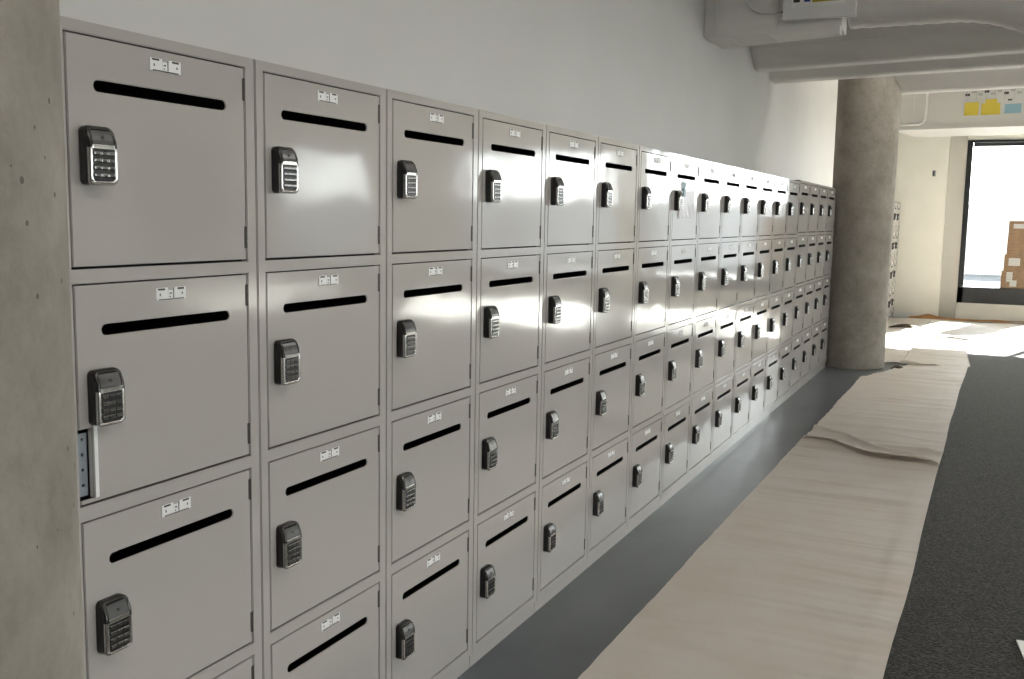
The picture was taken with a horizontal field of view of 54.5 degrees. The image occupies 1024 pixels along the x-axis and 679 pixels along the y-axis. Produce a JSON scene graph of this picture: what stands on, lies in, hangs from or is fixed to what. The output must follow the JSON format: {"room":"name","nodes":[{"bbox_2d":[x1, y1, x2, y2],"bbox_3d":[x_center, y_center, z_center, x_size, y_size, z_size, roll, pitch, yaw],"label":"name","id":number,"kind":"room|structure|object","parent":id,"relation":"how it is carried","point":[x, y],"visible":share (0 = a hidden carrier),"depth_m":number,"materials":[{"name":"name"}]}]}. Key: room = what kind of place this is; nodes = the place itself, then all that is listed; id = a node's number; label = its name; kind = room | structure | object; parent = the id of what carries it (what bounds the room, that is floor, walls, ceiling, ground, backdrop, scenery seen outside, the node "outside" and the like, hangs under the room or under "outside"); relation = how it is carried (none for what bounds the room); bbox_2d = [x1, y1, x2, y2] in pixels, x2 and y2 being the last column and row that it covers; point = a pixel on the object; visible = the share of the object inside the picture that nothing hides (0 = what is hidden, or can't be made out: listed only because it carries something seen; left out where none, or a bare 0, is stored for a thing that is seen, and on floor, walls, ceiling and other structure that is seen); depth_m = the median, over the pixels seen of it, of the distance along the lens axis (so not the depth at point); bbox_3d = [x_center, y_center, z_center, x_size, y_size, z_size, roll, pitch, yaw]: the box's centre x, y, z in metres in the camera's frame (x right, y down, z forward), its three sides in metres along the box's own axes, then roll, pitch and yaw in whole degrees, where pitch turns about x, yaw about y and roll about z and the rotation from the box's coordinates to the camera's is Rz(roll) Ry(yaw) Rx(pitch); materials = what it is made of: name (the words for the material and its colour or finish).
{"room":"locker room","nodes":[
{"label":"locker room","id":0,"kind":"room"},
{"bbox_2d":[59,0,837,186],"bbox_3d":[0.791,-0.985,6.057,0.200,3.350,21.800,4,8,25],"label":"wall","id":1,"kind":"structure","parent":0,"point":[646,73],"depth_m":4.50,"materials":[{"name":"white paint"}]},
{"bbox_2d":[704,0,856,48],"bbox_3d":[1.837,-2.284,6.674,0.980,0.588,0.579,4,8,25],"label":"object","id":2,"kind":"object","parent":1,"relation":"attached to","point":[728,23],"visible":1,"depth_m":6.54,"materials":[{"name":"white paint"}]},
{"bbox_2d":[457,317,1023,678],"bbox_3d":[7.001,1.249,3.311,14.050,0.200,21.800,4,8,25],"label":"floor","id":3,"kind":"structure","parent":0,"point":[566,635],"depth_m":4.25,"materials":[{"name":"grey concrete"}]},
{"bbox_2d":[0,0,84,678],"bbox_3d":[-0.748,-0.376,0.917,0.600,3.350,0.600,4,8,25],"label":"concrete column","id":4,"kind":"structure","parent":3,"relation":"on","point":[41,623],"depth_m":0.95,"materials":[{"name":"grey concrete"}]},
{"bbox_2d":[60,16,262,678],"bbox_3d":[-0.836,0.297,2.022,0.460,1.741,0.498,4,8,25],"label":"locker","id":5,"kind":"object","parent":3,"relation":"on","point":[159,133],"visible":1,"depth_m":1.89,"materials":[{"name":"grey metal"}]},
{"bbox_2d":[253,59,385,678],"bbox_3d":[-0.620,0.245,2.470,0.460,1.741,0.498,4,8,25],"label":"locker","id":6,"kind":"object","parent":3,"relation":"on","point":[320,139],"visible":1,"depth_m":2.35,"materials":[{"name":"grey metal"}]},
{"bbox_2d":[385,89,477,678],"bbox_3d":[-0.403,0.193,2.918,0.460,1.741,0.498,4,8,25],"label":"locker","id":7,"kind":"object","parent":3,"relation":"on","point":[432,145],"visible":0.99,"depth_m":2.81,"materials":[{"name":"grey metal"}]},
{"bbox_2d":[469,109,545,666],"bbox_3d":[-0.187,0.142,3.365,0.460,1.741,0.498,4,8,25],"label":"locker","id":8,"kind":"object","parent":3,"relation":"on","point":[511,150],"visible":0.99,"depth_m":3.26,"materials":[{"name":"grey metal"}]},
{"bbox_2d":[534,125,597,612],"bbox_3d":[0.030,0.090,3.813,0.460,1.741,0.498,4,8,25],"label":"locker","id":9,"kind":"object","parent":3,"relation":"on","point":[571,163],"visible":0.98,"depth_m":3.71,"materials":[{"name":"grey metal"}]},
{"bbox_2d":[585,136,639,569],"bbox_3d":[0.246,0.038,4.261,0.460,1.741,0.498,4,8,25],"label":"locker","id":10,"kind":"object","parent":3,"relation":"on","point":[618,161],"visible":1,"depth_m":4.16,"materials":[{"name":"grey metal"}]},
{"bbox_2d":[625,145,672,535],"bbox_3d":[0.463,-0.013,4.708,0.460,1.741,0.498,4,8,25],"label":"locker","id":11,"kind":"object","parent":3,"relation":"on","point":[655,166],"visible":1,"depth_m":4.61,"materials":[{"name":"grey metal"}]},
{"bbox_2d":[659,153,700,506],"bbox_3d":[0.680,-0.065,5.156,0.460,1.741,0.498,4,8,25],"label":"locker","id":12,"kind":"object","parent":3,"relation":"on","point":[683,231],"visible":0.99,"depth_m":5.06,"materials":[{"name":"grey metal"}]},
{"bbox_2d":[678,182,694,218],"bbox_3d":[0.874,-0.695,4.981,0.008,0.182,0.245,5,8,28],"label":"paper note","id":13,"kind":"object","parent":12,"relation":"attached to","point":[688,196],"visible":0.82,"depth_m":5.00,"materials":[{"name":"white paper"}]},
{"bbox_2d":[686,159,723,483],"bbox_3d":[0.896,-0.117,5.604,0.460,1.741,0.498,4,8,25],"label":"locker","id":14,"kind":"object","parent":3,"relation":"on","point":[711,173],"visible":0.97,"depth_m":5.51,"materials":[{"name":"grey metal"}]},
{"bbox_2d":[710,165,743,463],"bbox_3d":[1.113,-0.168,6.051,0.460,1.741,0.498,4,8,25],"label":"locker","id":15,"kind":"object","parent":3,"relation":"on","point":[732,176],"visible":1,"depth_m":5.96,"materials":[{"name":"grey metal"}]},
{"bbox_2d":[730,169,760,446],"bbox_3d":[1.329,-0.220,6.499,0.460,1.741,0.498,4,8,25],"label":"locker","id":16,"kind":"object","parent":3,"relation":"on","point":[750,197],"visible":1,"depth_m":6.40,"materials":[{"name":"grey metal"}]},
{"bbox_2d":[578,435,943,678],"bbox_3d":[0.564,1.070,2.830,0.902,0.027,8.011,4,8,25],"label":"paper","id":17,"kind":"object","parent":3,"relation":"on","point":[809,576],"visible":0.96,"depth_m":3.90,"materials":[{"name":"beige paper"}]},
{"bbox_2d":[747,173,775,432],"bbox_3d":[1.546,-0.272,6.947,0.460,1.741,0.498,4,8,25],"label":"locker","id":18,"kind":"object","parent":3,"relation":"on","point":[767,182],"visible":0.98,"depth_m":6.85,"materials":[{"name":"grey metal"}]},
{"bbox_2d":[763,176,788,418],"bbox_3d":[1.762,-0.323,7.394,0.460,1.741,0.498,4,8,25],"label":"locker","id":19,"kind":"object","parent":3,"relation":"on","point":[781,184],"visible":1,"depth_m":7.30,"materials":[{"name":"grey metal"}]},
{"bbox_2d":[776,179,799,407],"bbox_3d":[1.979,-0.375,7.842,0.460,1.741,0.498,4,8,25],"label":"locker","id":20,"kind":"object","parent":3,"relation":"on","point":[794,186],"visible":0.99,"depth_m":7.75,"materials":[{"name":"grey metal"}]},
{"bbox_2d":[788,180,810,397],"bbox_3d":[2.196,-0.432,8.289,0.460,1.753,0.498,4,8,25],"label":"locker","id":21,"kind":"object","parent":3,"relation":"on","point":[804,201],"visible":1,"depth_m":8.19,"materials":[{"name":"grey metal"}]},
{"bbox_2d":[799,183,819,388],"bbox_3d":[2.412,-0.484,8.737,0.460,1.753,0.498,4,8,25],"label":"locker","id":22,"kind":"object","parent":3,"relation":"on","point":[815,188],"visible":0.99,"depth_m":8.64,"materials":[{"name":"grey metal"}]},
{"bbox_2d":[809,185,828,379],"bbox_3d":[2.629,-0.536,9.185,0.460,1.753,0.498,4,8,25],"label":"locker","id":23,"kind":"object","parent":3,"relation":"on","point":[823,199],"visible":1,"depth_m":9.09,"materials":[{"name":"grey metal"}]},
{"bbox_2d":[817,187,835,372],"bbox_3d":[2.845,-0.587,9.632,0.460,1.753,0.498,4,8,25],"label":"locker","id":24,"kind":"object","parent":3,"relation":"on","point":[831,191],"visible":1,"depth_m":9.53,"materials":[{"name":"grey metal"}]},
{"bbox_2d":[825,76,900,369],"bbox_3d":[3.443,-1.397,9.758,0.584,3.350,0.584,4,8,25],"label":"concrete column","id":25,"kind":"structure","parent":3,"relation":"on","point":[868,109],"depth_m":9.56,"materials":[{"name":"grey concrete"}]},
{"bbox_2d":[806,364,967,462],"bbox_3d":[3.079,0.457,7.918,0.914,0.055,4.607,4,8,25],"label":"paper","id":26,"kind":"object","parent":3,"relation":"on","point":[908,410],"visible":1,"depth_m":7.38,"materials":[{"name":"beige paper"}]},
{"bbox_2d":[890,202,900,317],"bbox_3d":[5.552,-1.193,14.954,0.460,1.741,0.498,4,8,25],"label":"locker","id":27,"kind":"object","parent":3,"relation":"on","point":[899,203],"visible":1,"depth_m":14.82,"materials":[{"name":"grey metal"}]},
{"bbox_2d":[884,317,930,362],"bbox_3d":[4.598,-0.070,12.653,1.100,0.044,5.200,4,8,25],"label":"paper","id":28,"kind":"object","parent":3,"relation":"on","point":[899,340],"visible":0.24,"depth_m":12.44,"materials":[{"name":"beige paper"}]},
{"bbox_2d":[887,201,897,320],"bbox_3d":[5.336,-1.141,14.506,0.460,1.741,0.498,4,8,25],"label":"locker","id":29,"kind":"object","parent":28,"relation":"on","point":[896,202],"visible":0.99,"depth_m":14.37,"materials":[{"name":"grey metal"}]},
{"bbox_2d":[889,324,921,328],"bbox_3d":[5.318,-0.181,13.432,0.420,0.051,0.179,3,7,17],"label":"paper scrap","id":30,"kind":"object","parent":28,"relation":"on","point":[897,325],"visible":1,"depth_m":13.41,"materials":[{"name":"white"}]},
{"bbox_2d":[900,338,969,366],"bbox_3d":[4.704,0.117,10.909,0.629,0.068,2.750,4,8,25],"label":"paper","id":31,"kind":"object","parent":3,"relation":"on","point":[925,351],"visible":0.99,"depth_m":10.72,"materials":[{"name":"beige paper"}]},
{"bbox_2d":[883,338,1023,678],"bbox_3d":[2.933,0.883,4.873,1.770,0.006,20.750,4,8,25],"label":"carpet","id":32,"kind":"object","parent":3,"relation":"on","point":[962,617],"visible":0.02,"depth_m":4.43,"materials":[{"name":"grey carpet"}]},
{"bbox_2d":[921,319,1023,342],"bbox_3d":[6.577,-0.078,12.940,2.200,0.042,2.750,4,8,25],"label":"paper","id":33,"kind":"object","parent":32,"relation":"on","point":[1002,332],"visible":0.99,"depth_m":13.18,"materials":[{"name":"white paper"}]},
{"bbox_2d":[1016,640,1023,658],"bbox_3d":[1.753,1.054,3.286,0.120,0.004,0.260,3,7,18],"label":"scrap","id":34,"kind":"object","parent":32,"relation":"on","point":[1020,643],"visible":1,"depth_m":3.38,"materials":[{"name":"white paper"}]},
{"bbox_2d":[908,314,1023,322],"bbox_3d":[7.110,-0.287,14.450,2.500,0.059,0.420,4,8,25],"label":"kraft paper","id":35,"kind":"object","parent":3,"relation":"on","point":[926,316],"visible":1,"depth_m":14.66,"materials":[{"name":"paper"}]},
{"bbox_2d":[894,133,950,312],"bbox_3d":[6.017,-2.035,15.268,1.190,3.350,0.560,4,8,25],"label":"wall","id":36,"kind":"structure","parent":0,"point":[922,195],"depth_m":14.93,"materials":[{"name":"white paint"}]},
{"bbox_2d":[893,311,937,318],"bbox_3d":[5.866,-0.388,15.212,1.190,0.090,0.012,4,8,25],"label":"baseboard","id":37,"kind":"structure","parent":36,"relation":"attached to","point":[896,313],"depth_m":15.13,"materials":[{"name":"white paint"}]},
{"bbox_2d":[938,134,1023,322],"bbox_3d":[12.292,-1.570,12.376,12.660,3.350,0.400,4,8,25],"label":"wall","id":38,"kind":"structure","parent":0,"point":[978,311],"depth_m":14.76,"materials":[{"name":"white paint"}]},
{"bbox_2d":[938,136,967,317],"bbox_3d":[6.607,-1.973,14.849,0.236,3.350,0.012,4,8,25],"label":"trim","id":39,"kind":"structure","parent":38,"relation":"attached to","point":[958,145],"depth_m":14.88,"materials":[{"name":"grey paint"}]},
{"bbox_2d":[956,139,1023,305],"bbox_3d":[8.153,-1.667,14.345,3.020,2.400,0.400,4,8,25],"label":"window","id":40,"kind":"structure","parent":38,"relation":"in","point":[965,293],"depth_m":14.76,"materials":[{"name":"black metal"}]},
{"bbox_2d":[1000,270,1023,288],"bbox_3d":[7.508,-0.884,14.707,0.506,0.256,0.292,4,8,25],"label":"cardboard box","id":41,"kind":"object","parent":40,"relation":"on","point":[1009,279],"visible":0.99,"depth_m":14.62,"materials":[{"name":"brown cardboard"}]},
{"bbox_2d":[1003,254,1023,271],"bbox_3d":[7.519,-1.132,14.673,0.471,0.246,0.292,4,8,25],"label":"cardboard box","id":42,"kind":"object","parent":41,"relation":"on","point":[1012,262],"visible":0.98,"depth_m":14.59,"materials":[{"name":"brown cardboard"}]},
{"bbox_2d":[1006,238,1023,254],"bbox_3d":[7.544,-1.374,14.634,0.466,0.246,0.290,4,8,25],"label":"cardboard box","id":43,"kind":"object","parent":42,"relation":"on","point":[1015,246],"visible":1,"depth_m":14.56,"materials":[{"name":"brown cardboard"}]},
{"bbox_2d":[1008,221,1023,237],"bbox_3d":[7.536,-1.618,14.609,0.431,0.246,0.292,4,8,25],"label":"cardboard box","id":44,"kind":"object","parent":43,"relation":"on","point":[1016,228],"visible":1,"depth_m":14.53,"materials":[{"name":"brown cardboard"}]},
{"bbox_3d":[7.062,-2.323,2.869,14.050,0.300,21.800,4,8,25],"label":"ceiling","id":45,"kind":"structure","parent":0,"visible":0},
{"bbox_2d":[750,18,1023,72],"bbox_3d":[5.490,-2.193,5.654,8.720,0.695,0.748,6,9,35],"label":"ceiling beam","id":46,"kind":"structure","parent":45,"relation":"attached to","point":[877,45],"depth_m":7.40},
{"bbox_2d":[770,53,1023,83],"bbox_3d":[5.793,-2.263,6.281,8.720,0.700,0.748,6,9,35],"label":"ceiling beam","id":47,"kind":"structure","parent":45,"relation":"attached to","point":[1006,61],"depth_m":8.11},
{"bbox_2d":[848,0,1023,33],"bbox_3d":[3.849,-2.139,5.668,3.743,0.756,0.637,5,8,30],"label":"air duct","id":48,"kind":"object","parent":45,"relation":"hanging from","point":[1009,14],"visible":0.99,"depth_m":6.24,"materials":[{"name":"grey metal"}]},
{"bbox_2d":[895,67,1023,94],"bbox_3d":[6.803,-2.381,7.312,7.786,0.685,0.748,6,9,35],"label":"ceiling beam","id":49,"kind":"structure","parent":45,"relation":"attached to","point":[1010,78],"depth_m":9.12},
{"bbox_2d":[899,88,1023,137],"bbox_3d":[6.737,-3.033,12.805,3.200,0.660,1.283,6,9,35],"label":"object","id":50,"kind":"object","parent":45,"relation":"hanging from","point":[1001,111],"visible":0.74,"depth_m":12.81,"materials":[{"name":"grey"}]},
{"label":"outside","id":51,"kind":"structure","parent":0,"visible":0},
{"bbox_2d":[963,274,1000,286],"bbox_3d":[50.766,-6.524,74.057,150.000,0.150,144.390,4,8,25],"label":"floor","id":52,"kind":"structure","parent":51,"point":[969,279],"depth_m":30.15,"materials":[{"name":"grey"}]},
{"bbox_2d":[964,204,1023,274],"bbox_3d":[37.502,-1.735,23.302,100.600,2.350,0.480,4,8,25],"label":"wall","id":53,"kind":"structure","parent":52,"relation":"on","point":[988,224],"depth_m":33.38,"materials":[{"name":"grey paint"}]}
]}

